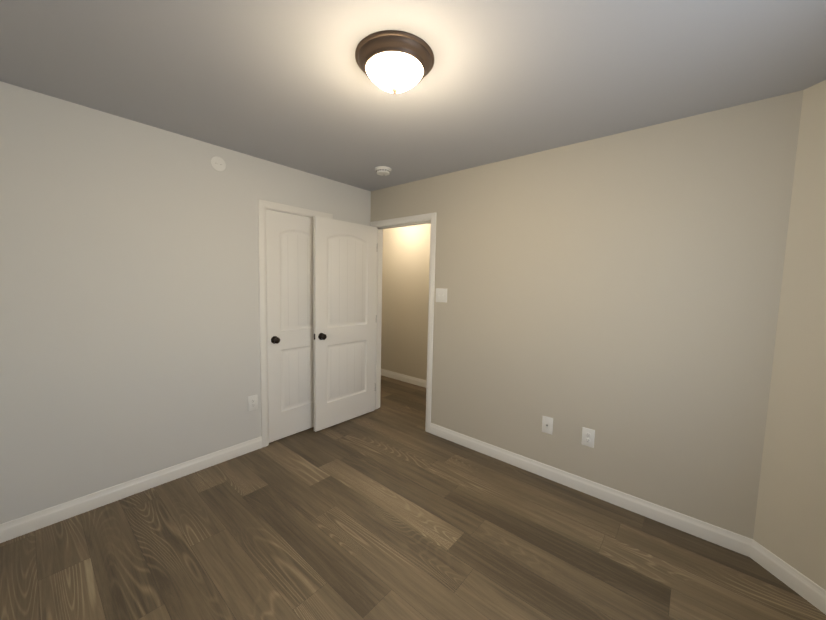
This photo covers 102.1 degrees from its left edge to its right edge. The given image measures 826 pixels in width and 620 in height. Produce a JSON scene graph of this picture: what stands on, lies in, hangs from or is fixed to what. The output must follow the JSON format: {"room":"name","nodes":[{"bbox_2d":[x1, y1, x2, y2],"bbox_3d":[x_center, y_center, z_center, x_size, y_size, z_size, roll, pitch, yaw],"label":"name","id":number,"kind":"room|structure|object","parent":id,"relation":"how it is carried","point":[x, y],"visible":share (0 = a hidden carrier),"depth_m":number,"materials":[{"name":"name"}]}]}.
{"room":"empty bedroom","nodes":[
{"label":"empty bedroom","id":0,"kind":"room"},
{"bbox_2d":[0,81,370,523],"bbox_3d":[-1.490,-0.013,2.663,0.115,2.440,2.955,5,6,40],"label":"wall","id":1,"kind":"structure","parent":0,"point":[129,308],"depth_m":2.13,"materials":[{"name":"white paint"}]},
{"bbox_2d":[211,156,225,170],"bbox_3d":[-1.453,-1.093,2.494,0.009,0.104,0.104,5,6,40],"label":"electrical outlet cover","id":2,"kind":"object","parent":1,"relation":"attached to","point":[218,164],"visible":1,"depth_m":2.49,"materials":[{"name":"white plastic"}]},
{"bbox_2d":[248,395,257,411],"bbox_3d":[-1.351,0.785,2.818,0.009,0.128,0.079,5,6,40],"label":"electrical outlet","id":3,"kind":"object","parent":1,"relation":"attached to","point":[253,402],"visible":1,"depth_m":2.82,"materials":[{"name":"white plastic"}]},
{"bbox_2d":[266,209,313,442],"bbox_3d":[-1.049,0.154,3.098,0.094,2.030,0.606,5,6,40],"label":"closet door","id":4,"kind":"structure","parent":1,"relation":"in","point":[289,253],"depth_m":3.03,"materials":[{"name":"white paint"}]},
{"bbox_2d":[258,199,332,446],"bbox_3d":[-1.095,0.122,3.130,0.132,2.110,0.732,5,6,40],"label":"door frame","id":5,"kind":"structure","parent":1,"relation":"attached to","point":[263,205],"depth_m":2.84,"materials":[{"name":"white paint"}]},
{"bbox_2d":[381,223,430,380],"bbox_3d":[0.098,-0.149,4.741,3.800,2.440,0.115,5,6,40],"label":"wall","id":6,"kind":"structure","parent":0,"point":[405,288],"depth_m":4.84,"materials":[{"name":"beige paint"}]},
{"bbox_2d":[381,369,426,387],"bbox_3d":[0.456,1.059,4.426,2.680,0.099,0.015,5,6,40],"label":"baseboard","id":7,"kind":"structure","parent":6,"relation":"attached to","point":[406,378],"depth_m":4.90,"materials":[{"name":"white paint"}]},
{"bbox_2d":[0,375,825,619],"bbox_3d":[-0.569,1.255,2.743,5.890,0.060,4.250,5,6,40],"label":"floor","id":8,"kind":"structure","parent":0,"point":[390,508],"depth_m":1.82,"materials":[{"name":"wood"}]},
{"bbox_2d":[0,0,825,190],"bbox_3d":[-0.514,-1.246,2.537,5.890,0.080,4.250,5,6,40],"label":"ceiling","id":9,"kind":"structure","parent":0,"point":[289,83],"depth_m":1.54,"materials":[{"name":"grey paint"}]},
{"bbox_2d":[375,166,390,175],"bbox_3d":[-0.261,-1.209,2.916,0.144,0.044,0.144,5,6,40],"label":"smoke detector","id":10,"kind":"object","parent":9,"relation":"attached to","point":[383,170],"visible":1,"depth_m":2.88,"materials":[{"name":"white plastic"}]},
{"bbox_2d":[355,30,433,93],"bbox_3d":[-0.081,-1.037,1.480,0.347,0.144,0.347,5,6,40],"label":"ceiling light","id":11,"kind":"object","parent":9,"relation":"attached to","point":[394,61],"visible":1,"depth_m":1.39,"materials":[{"name":"white glass"}]},
{"bbox_2d":[370,90,802,538],"bbox_3d":[-0.063,-0.048,3.462,5.220,2.440,0.115,5,6,40],"label":"wall","id":12,"kind":"structure","parent":0,"point":[619,293],"depth_m":2.15,"materials":[{"name":"beige paint"}]},
{"bbox_2d":[370,212,436,432],"bbox_3d":[-0.107,0.113,3.510,0.893,2.110,0.148,5,6,40],"label":"door frame","id":13,"kind":"structure","parent":12,"relation":"attached to","point":[381,225],"depth_m":3.29,"materials":[{"name":"white paint"}]},
{"bbox_2d":[313,216,376,431],"bbox_3d":[-0.670,0.137,3.412,0.154,2.030,0.767,5,6,41],"label":"entry door","id":14,"kind":"structure","parent":13,"relation":"attached to","point":[344,295],"depth_m":3.35,"materials":[{"name":"white paint"}]},
{"bbox_2d":[0,423,825,614],"bbox_3d":[-0.119,1.275,1.649,3.460,0.099,2.840,5,6,40],"label":"baseboard","id":15,"kind":"structure","parent":12,"relation":"attached to","point":[803,586],"depth_m":2.12,"materials":[{"name":"white paint"}]},
{"bbox_2d":[436,288,446,302],"bbox_3d":[0.260,-0.136,3.093,0.128,0.128,0.019,5,6,40],"label":"light switch","id":16,"kind":"object","parent":12,"relation":"attached to","point":[441,294],"visible":1,"depth_m":3.10,"materials":[{"name":"white plastic"}]},
{"bbox_2d":[542,416,552,434],"bbox_3d":[1.011,0.869,2.516,0.079,0.128,0.017,5,6,40],"label":"outlet","id":17,"kind":"object","parent":12,"relation":"attached to","point":[547,424],"visible":1,"depth_m":2.52,"materials":[{"name":"white plastic"}]},
{"bbox_2d":[581,427,594,447],"bbox_3d":[1.227,0.893,2.339,0.079,0.128,0.009,5,6,40],"label":"electrical outlet","id":18,"kind":"object","parent":12,"relation":"attached to","point":[588,435],"visible":1,"depth_m":2.34,"materials":[{"name":"white plastic"}]},
{"bbox_2d":[753,80,825,589],"bbox_3d":[1.969,0.167,1.401,0.115,2.440,0.681,1,5,-5],"label":"wall","id":19,"kind":"structure","parent":0,"point":[790,524],"depth_m":1.62,"materials":[{"name":"beige paint"}]}
]}

